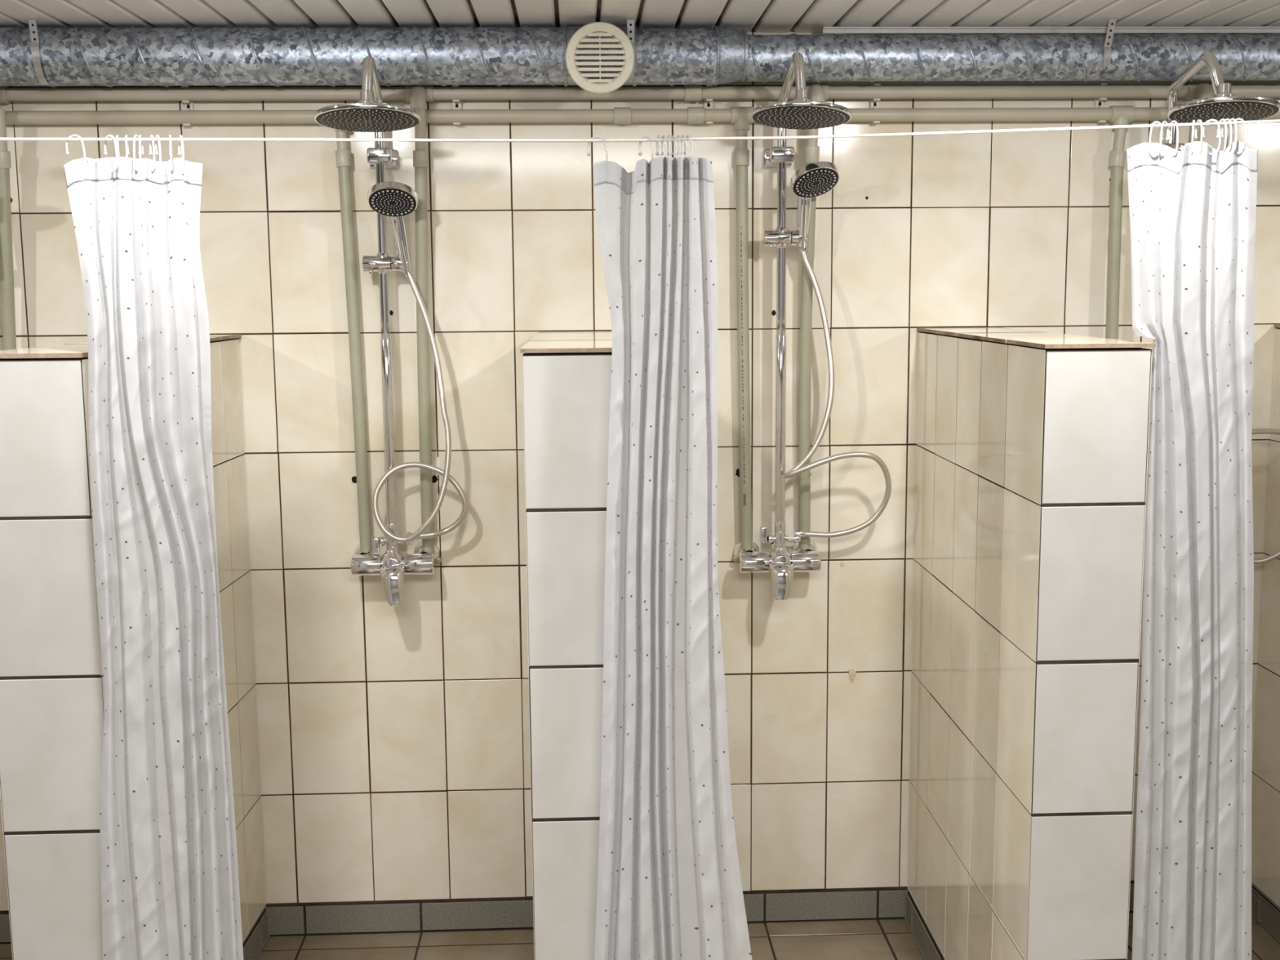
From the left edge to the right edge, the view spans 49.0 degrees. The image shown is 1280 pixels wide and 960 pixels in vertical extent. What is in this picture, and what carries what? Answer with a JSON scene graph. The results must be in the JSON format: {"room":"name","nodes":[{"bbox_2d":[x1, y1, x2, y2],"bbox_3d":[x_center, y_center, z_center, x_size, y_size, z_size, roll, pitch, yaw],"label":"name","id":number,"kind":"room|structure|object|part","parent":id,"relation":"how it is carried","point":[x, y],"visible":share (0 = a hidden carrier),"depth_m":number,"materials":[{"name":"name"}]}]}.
{"room":"communal shower room","nodes":[
{"label":"communal shower room","id":0,"kind":"room"},
{"bbox_2d":[0,26,1279,912],"bbox_3d":[-0.165,0.011,3.649,6.700,2.485,0.120,-1,8,-2],"label":"wall","id":1,"kind":"structure","parent":0,"point":[394,740],"depth_m":3.57,"materials":[{"name":"beige tile"}]},
{"bbox_2d":[351,475,356,483],"bbox_3d":[-0.723,-0.001,3.562,0.016,0.017,0.001,-1,8,-2],"label":"hole","id":2,"kind":"object","parent":1,"relation":"attached to","point":[353,478],"visible":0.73,"depth_m":3.56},
{"bbox_2d":[313,56,439,605],"bbox_3d":[-0.596,-0.304,3.249,0.225,1.274,0.556,-1,8,-5],"label":"shower","id":3,"kind":"object","parent":1,"relation":"attached to","point":[369,113],"visible":0.99,"depth_m":3.42,"materials":[{"name":"silver metal"}]},
{"bbox_3d":[-0.584,-0.771,3.018,0.216,0.027,0.214,-1,8,-2],"label":"nozzle plate","id":4,"kind":"part","parent":3,"relation":"part of","materials":[{"name":"grey rubber"}]},
{"bbox_3d":[-0.602,-0.620,3.227,0.030,0.642,0.369,-1,8,-6],"label":"riser arm","id":5,"kind":"part","parent":3,"relation":"part of","materials":[{"name":"silver metal"}]},
{"bbox_3d":[-0.658,0.163,3.506,0.018,0.042,0.020,-1,8,-2],"label":"diverter knob","id":6,"kind":"part","parent":3,"relation":"part of","materials":[{"name":"silver metal"}]},
{"bbox_3d":[-0.613,0.250,3.479,0.061,0.114,0.066,-1,8,-2],"label":"lever","id":7,"kind":"part","parent":3,"relation":"part of","materials":[{"name":"silver metal"}]},
{"bbox_2d":[367,181,417,272],"bbox_3d":[-0.586,-0.598,3.332,0.117,0.209,0.126,-4,9,-26],"label":"shower","id":8,"kind":"object","parent":3,"relation":"in","point":[395,200],"visible":1,"depth_m":3.32,"materials":[{"name":"silver metal"}]},
{"bbox_3d":[-0.582,-0.592,3.374,0.042,0.186,0.081,1,8,13],"label":"handle","id":9,"kind":"part","parent":8,"relation":"part of","materials":[{"name":"silver metal"}]},
{"bbox_2d":[400,540,413,544],"bbox_3d":[-0.582,0.151,3.508,0.032,0.020,0.021,-1,8,-2],"label":"outlet","id":10,"kind":"object","parent":3,"relation":"attached to","point":[411,542],"depth_m":3.50,"materials":[{"name":"silver metal"}]},
{"bbox_2d":[372,271,468,542],"bbox_3d":[-0.546,-0.185,3.442,0.229,0.683,0.078,1,8,9],"label":"shower hose","id":11,"kind":"object","parent":3,"relation":"attached to","point":[419,534],"visible":1,"depth_m":3.44,"materials":[{"name":"silver metal"}]},
{"bbox_2d":[431,475,437,482],"bbox_3d":[-0.522,-0.002,3.571,0.018,0.019,0.001,-1,8,-2],"label":"hole","id":12,"kind":"object","parent":1,"relation":"attached to","point":[434,478],"visible":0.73,"depth_m":3.57,"materials":[{"name":"black"}]},
{"bbox_2d":[431,456,439,475],"bbox_3d":[-0.519,-0.035,3.566,0.026,0.049,0.002,-1,8,-2],"label":"chip","id":13,"kind":"object","parent":1,"relation":"attached to","point":[436,462],"visible":0.56,"depth_m":3.56,"materials":[{"name":"beige tile"}]},
{"bbox_2d":[435,556,441,564],"bbox_3d":[-0.516,0.205,3.589,0.017,0.017,0.023,-1,8,-2],"label":"pipe stub","id":14,"kind":"object","parent":1,"relation":"attached to","point":[438,560],"visible":0.95,"depth_m":3.58,"materials":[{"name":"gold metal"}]},
{"bbox_2d":[0,882,1133,942],"bbox_3d":[-0.152,1.151,3.741,6.700,0.081,0.008,-1,8,-2],"label":"baseboard","id":15,"kind":"structure","parent":1,"relation":"attached to","point":[515,913],"depth_m":3.73,"materials":[{"name":"grey speckled stone tile"},{"name":"dark grout"}]},
{"bbox_2d":[4,105,1279,132],"bbox_3d":[-0.168,-0.881,3.434,6.696,0.056,0.040,-1,8,-2],"label":"pipe","id":16,"kind":"object","parent":1,"relation":"attached to","point":[1119,115],"visible":0.8,"depth_m":3.42,"materials":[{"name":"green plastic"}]},
{"bbox_2d":[335,131,372,551],"bbox_3d":[-0.710,-0.334,3.482,0.055,1.039,0.039,-1,8,-2],"label":"pipe","id":17,"kind":"object","parent":16,"relation":"attached to","point":[343,155],"visible":0.99,"depth_m":3.47,"materials":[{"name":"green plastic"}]},
{"bbox_2d":[733,129,751,549],"bbox_3d":[0.260,-0.344,3.524,0.048,1.050,0.039,-1,8,-2],"label":"pipe","id":18,"kind":"object","parent":16,"relation":"attached to","point":[741,153],"visible":1,"depth_m":3.51,"materials":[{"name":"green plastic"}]},
{"bbox_2d":[1106,128,1126,339],"bbox_3d":[1.197,-0.390,3.559,0.049,1.002,0.038,-1,8,-2],"label":"pipe","id":19,"kind":"object","parent":16,"relation":"attached to","point":[1117,155],"visible":0.63,"depth_m":3.52,"materials":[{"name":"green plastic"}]},
{"bbox_2d":[731,555,738,562],"bbox_3d":[0.246,0.202,3.622,0.017,0.017,0.023,-1,8,-2],"label":"pipe stub","id":20,"kind":"object","parent":1,"relation":"attached to","point":[734,557],"visible":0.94,"depth_m":3.61,"materials":[{"name":"gold metal"}]},
{"bbox_2d":[735,468,739,477],"bbox_3d":[0.253,-0.018,3.603,0.018,0.023,0.001,-1,8,-2],"label":"hole","id":21,"kind":"object","parent":1,"relation":"attached to","point":[737,473],"visible":0.57,"depth_m":3.60,"materials":[{"name":"black"}]},
{"bbox_2d":[733,52,852,600],"bbox_3d":[0.360,-0.332,3.333,0.227,1.298,0.457,-1,8,-2],"label":"shower","id":22,"kind":"object","parent":1,"relation":"attached to","point":[801,113],"visible":0.98,"depth_m":3.46,"materials":[{"name":"silver metal"}]},
{"bbox_3d":[0.312,0.138,3.546,0.018,0.042,0.020,-1,8,-2],"label":"diverter knob","id":23,"kind":"part","parent":22,"relation":"part of","materials":[{"name":"silver metal"}]},
{"bbox_3d":[0.354,0.243,3.521,0.061,0.108,0.066,-1,8,-2],"label":"lever","id":24,"kind":"part","parent":22,"relation":"part of","materials":[{"name":"silver metal"}]},
{"bbox_3d":[0.355,-0.650,3.313,0.031,0.663,0.273,-1,8,-2],"label":"riser arm","id":25,"kind":"part","parent":22,"relation":"part of","materials":[{"name":"silver metal"}]},
{"bbox_2d":[787,534,800,542],"bbox_3d":[0.389,0.147,3.551,0.032,0.020,0.021,-1,8,-2],"label":"outlet","id":26,"kind":"object","parent":22,"relation":"attached to","point":[791,538],"depth_m":3.54,"materials":[{"name":"silver metal"}]},
{"bbox_3d":[0.361,-0.810,3.150,0.216,0.028,0.214,-1,8,-2],"label":"nozzle plate","id":27,"kind":"part","parent":22,"relation":"part of","materials":[{"name":"grey rubber"}]},
{"bbox_2d":[790,161,839,246],"bbox_3d":[0.421,-0.660,3.369,0.114,0.196,0.131,2,8,20],"label":"shower","id":28,"kind":"object","parent":22,"relation":"in","point":[815,179],"visible":1,"depth_m":3.35,"materials":[{"name":"silver metal"}]},
{"bbox_3d":[0.401,-0.652,3.407,0.035,0.171,0.082,-3,8,-19],"label":"handle","id":29,"kind":"part","parent":28,"relation":"part of","materials":[{"name":"silver metal"}]},
{"bbox_2d":[783,246,891,537],"bbox_3d":[0.489,-0.218,3.474,0.269,0.745,0.105,-1,8,-2],"label":"shower hose","id":30,"kind":"object","parent":22,"relation":"attached to","point":[800,468],"visible":1,"depth_m":3.47,"materials":[{"name":"silver metal"}]},
{"bbox_2d":[848,668,856,681],"bbox_3d":[0.557,0.513,3.687,0.022,0.034,0.005,-1,8,-2],"label":"lump","id":31,"kind":"object","parent":1,"relation":"attached to","point":[852,673],"visible":1,"depth_m":3.68,"materials":[{"name":"beige"}]},
{"bbox_2d":[793,80,1279,85],"bbox_3d":[1.778,-0.999,3.529,2.800,0.010,0.012,-1,8,-2],"label":"trim","id":32,"kind":"structure","parent":1,"relation":"attached to","point":[1246,82],"depth_m":3.49,"materials":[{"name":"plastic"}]},
{"bbox_2d":[822,26,1279,33],"bbox_3d":[1.810,-1.103,3.445,2.740,0.014,0.012,-1,8,-2],"label":"trim","id":33,"kind":"structure","parent":1,"relation":"attached to","point":[1179,29],"depth_m":3.41,"materials":[{"name":"white plastic"}]},
{"bbox_2d":[1144,51,1279,535],"bbox_3d":[1.275,-0.312,3.291,0.225,1.290,0.662,0,8,6],"label":"shower","id":34,"kind":"object","parent":1,"relation":"attached to","point":[1224,104],"visible":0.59,"depth_m":3.01,"materials":[{"name":"silver metal"}]},
{"bbox_3d":[1.267,-0.638,3.264,0.046,0.638,0.465,1,8,7],"label":"riser arm","id":35,"kind":"part","parent":34,"relation":"part of","materials":[{"name":"silver metal"}]},
{"bbox_3d":[1.247,-0.782,3.006,0.216,0.026,0.215,-1,8,-2],"label":"nozzle plate","id":36,"kind":"part","parent":34,"relation":"part of","materials":[{"name":"grey rubber"}]},
{"bbox_2d":[1251,427,1279,564],"bbox_3d":[1.524,-0.194,3.523,0.380,0.833,0.106,-1,8,-2],"label":"shower hose","id":37,"kind":"object","parent":34,"relation":"attached to","point":[1265,430],"visible":0.09,"depth_m":3.49,"materials":[{"name":"silver metal"}]},
{"bbox_2d":[0,0,1279,32],"bbox_3d":[-0.170,-0.803,1.150,7.298,0.050,4.596,-1,8,-2],"label":"ceiling","id":38,"kind":"structure","parent":0,"point":[766,15],"depth_m":3.20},
{"bbox_2d":[27,19,48,84],"bbox_3d":[-1.387,-0.986,3.243,0.017,0.137,0.057,-1,8,-2],"label":"strap","id":39,"kind":"object","parent":38,"relation":"hanging from","point":[32,23],"visible":1,"depth_m":3.22,"materials":[{"name":"silver metal"}]},
{"bbox_2d":[626,19,634,78],"bbox_3d":[-0.022,-1.008,3.290,0.017,0.129,0.038,-1,8,-2],"label":"strap","id":40,"kind":"object","parent":38,"relation":"hanging from","point":[630,23],"visible":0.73,"depth_m":3.27,"materials":[{"name":"silver metal"}]},
{"bbox_2d":[0,25,1279,87],"bbox_3d":[-0.166,-1.003,3.327,6.696,0.146,0.174,-1,8,-2],"label":"ventilation duct","id":41,"kind":"object","parent":38,"relation":"hanging from","point":[108,56],"visible":0.96,"depth_m":3.29,"materials":[{"name":"silver metal"}]},
{"bbox_2d":[565,22,634,93],"bbox_3d":[-0.092,-0.972,3.244,0.159,0.159,0.041,-1,8,-2],"label":"ventilation grille","id":42,"kind":"object","parent":41,"relation":"attached to","point":[599,29],"visible":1,"depth_m":3.23,"materials":[{"name":"beige plastic"}]},
{"bbox_2d":[1102,18,1116,65],"bbox_3d":[1.112,-1.036,3.328,0.017,0.102,0.034,-1,8,-2],"label":"strap","id":43,"kind":"object","parent":38,"relation":"hanging from","point":[1112,23],"visible":1,"depth_m":3.33,"materials":[{"name":"silver metal"}]},
{"bbox_2d":[0,911,1279,959],"bbox_3d":[-0.051,1.533,1.479,6.700,0.060,4.600,-1,8,-2],"label":"floor","id":44,"kind":"structure","parent":0,"point":[877,939],"depth_m":3.65,"materials":[{"name":"brown tile"}]},
{"bbox_2d":[0,333,269,959],"bbox_3d":[-1.093,0.489,3.113,0.220,1.580,1.001,0,8,0],"label":"wall","id":45,"kind":"structure","parent":44,"relation":"on","point":[52,693],"depth_m":2.62,"materials":[{"name":"beige tile"}]},
{"bbox_3d":[-0.982,1.226,3.245,0.010,0.081,0.915,0,8,0],"label":"skirting","id":46,"kind":"part","parent":45,"relation":"part of","materials":[{"name":"tile"}]},
{"bbox_2d":[520,330,612,959],"bbox_3d":[-0.126,0.475,3.154,0.224,1.580,0.988,-1,8,-2],"label":"wall","id":47,"kind":"structure","parent":44,"relation":"on","point":[566,375],"depth_m":2.63,"materials":[{"name":"beige tile"}]},
{"bbox_2d":[904,327,1155,959],"bbox_3d":[0.829,0.464,3.177,0.227,1.580,1.024,-1,8,-2],"label":"wall","id":48,"kind":"structure","parent":44,"relation":"on","point":[1032,446],"depth_m":2.73,"materials":[{"name":"beige tile"}]},
{"bbox_3d":[0.730,1.204,3.301,0.010,0.081,0.948,-1,8,-2],"label":"skirting","id":49,"kind":"part","parent":48,"relation":"part of","materials":[{"name":"tile"}]},
{"bbox_2d":[1251,324,1279,942],"bbox_3d":[1.759,0.451,3.216,0.224,1.580,1.024,-1,8,-2],"label":"wall","id":50,"kind":"structure","parent":44,"relation":"on","point":[1265,785],"depth_m":3.67,"materials":[{"name":"beige tile"}]},
{"bbox_3d":[1.660,1.191,3.340,0.010,0.081,0.948,-1,8,-2],"label":"skirting","id":51,"kind":"part","parent":50,"relation":"part of","materials":[{"name":"tile"}]},
{"bbox_3d":[-3.458,0.410,1.174,0.100,2.305,4.600,-1,8,-2],"label":"wall","id":52,"kind":"structure","parent":0,"visible":0},
{"bbox_2d":[0,119,1279,142],"bbox_3d":[-0.124,-0.619,2.472,6.698,0.049,0.034,-1,8,-3],"label":"shower curtain rod","id":53,"kind":"object","parent":52,"relation":"attached to","point":[1277,120],"visible":1,"depth_m":2.48,"materials":[{"name":"white metal"}]},
{"bbox_2d":[65,134,85,169],"bbox_3d":[-0.972,-0.562,2.421,0.037,0.065,0.007,1,8,9],"label":"curtain ring","id":54,"kind":"object","parent":53,"relation":"hanging from","point":[67,153],"visible":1,"depth_m":2.42,"materials":[{"name":"white plastic"}]},
{"bbox_2d":[103,134,117,173],"bbox_3d":[-0.913,-0.563,2.425,0.035,0.065,0.006,5,9,33],"label":"curtain ring","id":55,"kind":"object","parent":53,"relation":"hanging from","point":[105,153],"visible":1,"depth_m":2.42,"materials":[{"name":"white plastic"}]},
{"bbox_2d":[115,134,119,168],"bbox_3d":[-0.900,-0.563,2.426,0.006,0.065,0.026,-3,8,-19],"label":"curtain ring","id":56,"kind":"object","parent":53,"relation":"hanging from","point":[117,135],"visible":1,"depth_m":2.42,"materials":[{"name":"white plastic"}]},
{"bbox_2d":[124,134,129,169],"bbox_3d":[-0.885,-0.563,2.427,0.007,0.065,0.026,-2,8,-14],"label":"curtain ring","id":57,"kind":"object","parent":53,"relation":"hanging from","point":[126,143],"visible":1,"depth_m":2.42,"materials":[{"name":"white plastic"}]},
{"bbox_2d":[62,156,243,959],"bbox_3d":[-0.878,0.210,2.533,0.264,1.552,0.044,-1,8,-2],"label":"shower curtain","id":58,"kind":"object","parent":57,"relation":"hanging from","point":[169,868],"visible":1,"depth_m":2.52,"materials":[{"name":"white fabric"}]},
{"bbox_2d":[133,134,138,173],"bbox_3d":[-0.868,-0.563,2.428,0.007,0.065,0.026,1,8,9],"label":"curtain ring","id":59,"kind":"object","parent":53,"relation":"hanging from","point":[135,135],"visible":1,"depth_m":2.42,"materials":[{"name":"white plastic"}]},
{"bbox_2d":[138,134,144,169],"bbox_3d":[-0.862,-0.564,2.429,0.007,0.065,0.026,-1,8,-2],"label":"curtain ring","id":60,"kind":"object","parent":53,"relation":"hanging from","point":[140,143],"visible":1,"depth_m":2.42,"materials":[{"name":"white plastic"}]},
{"bbox_2d":[148,134,155,172],"bbox_3d":[-0.843,-0.564,2.430,0.007,0.065,0.026,-5,9,-30],"label":"curtain ring","id":61,"kind":"object","parent":53,"relation":"hanging from","point":[152,142],"visible":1,"depth_m":2.42,"materials":[{"name":"white plastic"}]},
{"bbox_2d":[154,134,161,161],"bbox_3d":[-0.833,-0.564,2.431,0.007,0.065,0.026,-7,10,-41],"label":"curtain ring","id":62,"kind":"object","parent":53,"relation":"hanging from","point":[157,135],"visible":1,"depth_m":2.42,"materials":[{"name":"white plastic"}]},
{"bbox_2d":[168,134,173,173],"bbox_3d":[-0.811,-0.564,2.432,0.006,0.065,0.026,-3,8,-19],"label":"curtain ring","id":63,"kind":"object","parent":53,"relation":"hanging from","point":[171,153],"visible":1,"depth_m":2.42,"materials":[{"name":"white plastic"}]},
{"bbox_2d":[177,134,184,168],"bbox_3d":[-0.794,-0.564,2.433,0.007,0.065,0.031,-5,9,-29],"label":"curtain ring","id":64,"kind":"object","parent":53,"relation":"hanging from","point":[180,136],"visible":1,"depth_m":2.42,"materials":[{"name":"white plastic"}]},
{"bbox_2d":[586,135,608,160],"bbox_3d":[-0.075,-0.574,2.481,0.038,0.065,0.007,2,8,15],"label":"curtain ring","id":65,"kind":"object","parent":53,"relation":"hanging from","point":[588,153],"visible":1,"depth_m":2.48,"materials":[{"name":"white plastic"}]},
{"bbox_2d":[638,135,653,159],"bbox_3d":[0.010,-0.576,2.487,0.028,0.065,0.007,2,8,20],"label":"curtain ring","id":66,"kind":"object","parent":53,"relation":"hanging from","point":[644,136],"visible":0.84,"depth_m":2.48,"materials":[{"name":"white plastic"}]},
{"bbox_2d":[655,135,661,155],"bbox_3d":[0.033,-0.577,2.489,0.007,0.065,0.027,-2,8,-14],"label":"curtain ring","id":67,"kind":"object","parent":53,"relation":"hanging from","point":[658,136],"visible":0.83,"depth_m":2.48,"materials":[{"name":"white plastic"}]},
{"bbox_2d":[661,135,666,156],"bbox_3d":[0.042,-0.578,2.489,0.006,0.065,0.027,-3,8,-19],"label":"curtain ring","id":68,"kind":"object","parent":53,"relation":"hanging from","point":[663,136],"visible":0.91,"depth_m":2.48,"materials":[{"name":"white plastic"}]},
{"bbox_2d":[666,134,671,157],"bbox_3d":[0.051,-0.578,2.490,0.007,0.065,0.027,-2,8,-8],"label":"curtain ring","id":69,"kind":"object","parent":53,"relation":"hanging from","point":[668,143],"visible":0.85,"depth_m":2.48,"materials":[{"name":"white plastic"}]},
{"bbox_2d":[671,134,677,168],"bbox_3d":[0.059,-0.578,2.490,0.006,0.065,0.027,-4,8,-22],"label":"curtain ring","id":70,"kind":"object","parent":53,"relation":"hanging from","point":[673,135],"visible":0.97,"depth_m":2.48,"materials":[{"name":"white plastic"}]},
{"bbox_2d":[592,155,751,959],"bbox_3d":[0.060,0.215,2.580,0.314,1.584,0.050,-1,8,-2],"label":"shower curtain","id":71,"kind":"object","parent":70,"relation":"hanging from","point":[669,886],"visible":1,"depth_m":2.57,"materials":[{"name":"white fabric"}]},
{"bbox_2d":[675,134,680,157],"bbox_3d":[0.068,-0.579,2.491,0.007,0.065,0.027,-2,8,-14],"label":"curtain ring","id":72,"kind":"object","parent":53,"relation":"hanging from","point":[677,135],"visible":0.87,"depth_m":2.48,"materials":[{"name":"white plastic"}]},
{"bbox_2d":[680,134,687,169],"bbox_3d":[0.077,-0.579,2.492,0.007,0.065,0.027,-4,9,-24],"label":"curtain ring","id":73,"kind":"object","parent":53,"relation":"hanging from","point":[682,135],"visible":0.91,"depth_m":2.48,"materials":[{"name":"white plastic"}]},
{"bbox_2d":[683,134,693,156],"bbox_3d":[0.086,-0.579,2.492,0.007,0.065,0.027,-5,9,-28],"label":"curtain ring","id":74,"kind":"object","parent":53,"relation":"hanging from","point":[687,135],"visible":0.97,"depth_m":2.48,"materials":[{"name":"white plastic"}]},
{"bbox_2d":[1148,120,1163,157],"bbox_3d":[0.934,-0.617,2.545,0.036,0.065,0.007,-5,9,-29],"label":"curtain ring","id":75,"kind":"object","parent":53,"relation":"hanging from","point":[1157,153],"visible":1,"depth_m":2.54,"materials":[{"name":"white plastic"}]},
{"bbox_2d":[1159,120,1168,157],"bbox_3d":[0.949,-0.617,2.546,0.028,0.065,0.007,-7,10,-40],"label":"curtain ring","id":76,"kind":"object","parent":53,"relation":"hanging from","point":[1162,154],"visible":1,"depth_m":2.54,"materials":[{"name":"white plastic"}]},
{"bbox_2d":[1126,141,1257,959],"bbox_3d":[1.048,0.212,2.670,0.315,1.671,0.056,-2,8,-8],"label":"shower curtain","id":77,"kind":"object","parent":76,"relation":"hanging from","point":[1193,217],"visible":1,"depth_m":2.65,"materials":[{"name":"white fabric"}]},
{"bbox_2d":[1168,120,1178,156],"bbox_3d":[0.965,-0.618,2.547,0.006,0.065,0.028,-3,8,-19],"label":"curtain ring","id":78,"kind":"object","parent":53,"relation":"hanging from","point":[1173,121],"visible":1,"depth_m":2.54,"materials":[{"name":"white plastic"}]},
{"bbox_2d":[1191,120,1195,155],"bbox_3d":[1.003,-0.620,2.549,0.007,0.065,0.028,3,9,25],"label":"curtain ring","id":79,"kind":"object","parent":53,"relation":"hanging from","point":[1193,138],"visible":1,"depth_m":2.54,"materials":[{"name":"white plastic"}]},
{"bbox_2d":[1195,119,1203,153],"bbox_3d":[1.012,-0.621,2.550,0.007,0.065,0.026,-1,8,-2],"label":"curtain ring","id":80,"kind":"object","parent":53,"relation":"hanging from","point":[1198,120],"visible":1,"depth_m":2.54,"materials":[{"name":"white plastic"}]},
{"bbox_2d":[1202,119,1221,155],"bbox_3d":[1.036,-0.622,2.551,0.033,0.065,0.007,2,8,18],"label":"curtain ring","id":81,"kind":"object","parent":53,"relation":"hanging from","point":[1209,120],"visible":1,"depth_m":2.55,"materials":[{"name":"white plastic"}]},
{"bbox_2d":[1216,118,1226,153],"bbox_3d":[1.056,-0.623,2.552,0.006,0.065,0.026,-3,8,-19],"label":"curtain ring","id":82,"kind":"object","parent":53,"relation":"hanging from","point":[1222,119],"visible":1,"depth_m":2.54,"materials":[{"name":"white plastic"}]},
{"bbox_2d":[1221,118,1231,152],"bbox_3d":[1.064,-0.623,2.553,0.007,0.065,0.026,-4,9,-24],"label":"curtain ring","id":83,"kind":"object","parent":53,"relation":"hanging from","point":[1226,119],"visible":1,"depth_m":2.54,"materials":[{"name":"white plastic"}]},
{"bbox_2d":[1226,118,1237,153],"bbox_3d":[1.074,-0.624,2.553,0.006,0.065,0.026,-4,8,-22],"label":"curtain ring","id":84,"kind":"object","parent":53,"relation":"hanging from","point":[1231,119],"visible":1,"depth_m":2.54,"materials":[{"name":"white plastic"}]},
{"bbox_2d":[1229,117,1246,154],"bbox_3d":[1.086,-0.625,2.554,0.028,0.065,0.007,4,9,30],"label":"curtain ring","id":85,"kind":"object","parent":53,"relation":"hanging from","point":[1238,118],"visible":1,"depth_m":2.55,"materials":[{"name":"white plastic"}]},
{"bbox_2d":[0,83,1279,110],"bbox_3d":[-0.168,-0.929,3.406,6.696,0.062,0.082,-1,8,-2],"label":"pipe","id":86,"kind":"object","parent":52,"relation":"attached to","point":[417,95],"visible":0.84,"depth_m":3.42,"materials":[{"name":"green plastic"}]},
{"bbox_2d":[0,108,16,350],"bbox_3d":[-1.536,-0.346,3.430,0.092,1.086,0.039,6,10,39],"label":"pipe","id":87,"kind":"object","parent":86,"relation":"attached to","point":[6,273],"visible":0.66,"depth_m":3.38,"materials":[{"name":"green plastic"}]},
{"bbox_2d":[181,85,194,125],"bbox_3d":[-1.095,-0.904,3.402,0.022,0.095,0.037,-1,8,-2],"label":"clip","id":88,"kind":"object","parent":86,"relation":"attached to","point":[188,105],"visible":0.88,"depth_m":3.41,"materials":[{"name":"beige metal"}]},
{"bbox_3d":[-1.095,-0.906,3.414,0.022,0.031,0.011,-1,8,-2],"label":"plate","id":89,"kind":"part","parent":88,"relation":"part of","materials":[{"name":"beige metal"}]},
{"bbox_2d":[413,108,434,553],"bbox_3d":[-0.534,-0.353,3.469,0.037,1.092,0.075,-5,9,-29],"label":"pipe","id":90,"kind":"object","parent":86,"relation":"attached to","point":[420,155],"visible":0.88,"depth_m":3.46,"materials":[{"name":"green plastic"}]},
{"bbox_2d":[452,84,462,124],"bbox_3d":[-0.447,-0.913,3.429,0.022,0.095,0.037,-1,8,-2],"label":"clip","id":91,"kind":"object","parent":86,"relation":"attached to","point":[456,104],"visible":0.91,"depth_m":3.44,"materials":[{"name":"beige metal"}]},
{"bbox_3d":[-0.448,-0.915,3.442,0.022,0.031,0.011,-1,8,-2],"label":"plate","id":92,"kind":"part","parent":91,"relation":"part of","materials":[{"name":"beige metal"}]},
{"bbox_2d":[703,84,712,124],"bbox_3d":[0.169,-0.922,3.455,0.022,0.095,0.037,-1,8,-2],"label":"clip","id":93,"kind":"object","parent":86,"relation":"attached to","point":[708,103],"visible":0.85,"depth_m":3.46,"materials":[{"name":"beige metal"}]},
{"bbox_3d":[0.169,-0.924,3.468,0.022,0.031,0.011,-1,8,-2],"label":"plate","id":94,"kind":"part","parent":93,"relation":"part of","materials":[{"name":"beige metal"}]},
{"bbox_2d":[798,128,819,549],"bbox_3d":[0.420,-0.363,3.510,0.038,1.095,0.072,-3,8,-19],"label":"pipe","id":95,"kind":"object","parent":86,"relation":"attached to","point":[811,153],"visible":0.81,"depth_m":3.52,"materials":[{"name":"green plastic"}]},
{"bbox_2d":[869,84,880,123],"bbox_3d":[0.582,-0.928,3.473,0.022,0.095,0.037,-1,8,-2],"label":"clip","id":96,"kind":"object","parent":86,"relation":"attached to","point":[874,103],"visible":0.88,"depth_m":3.46,"materials":[{"name":"beige metal"}]},
{"bbox_3d":[0.581,-0.930,3.485,0.022,0.031,0.011,-1,8,-2],"label":"plate","id":97,"kind":"part","parent":96,"relation":"part of","materials":[{"name":"beige metal"}]},
{"bbox_2d":[1093,83,1107,122],"bbox_3d":[1.146,-0.936,3.497,0.022,0.095,0.037,-1,8,-2],"label":"clip","id":98,"kind":"object","parent":86,"relation":"attached to","point":[1098,103],"visible":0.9,"depth_m":3.49,"materials":[{"name":"beige metal"}]},
{"bbox_3d":[1.146,-0.938,3.509,0.022,0.031,0.011,-1,8,-2],"label":"plate","id":99,"kind":"part","parent":98,"relation":"part of","materials":[{"name":"beige metal"}]},
{"bbox_2d":[1188,99,1200,142],"bbox_3d":[1.386,-0.415,3.550,0.041,1.058,0.084,6,10,38],"label":"pipe","id":100,"kind":"object","parent":86,"relation":"attached to","point":[1198,129],"visible":0.02,"depth_m":3.46,"materials":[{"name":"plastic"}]}
]}

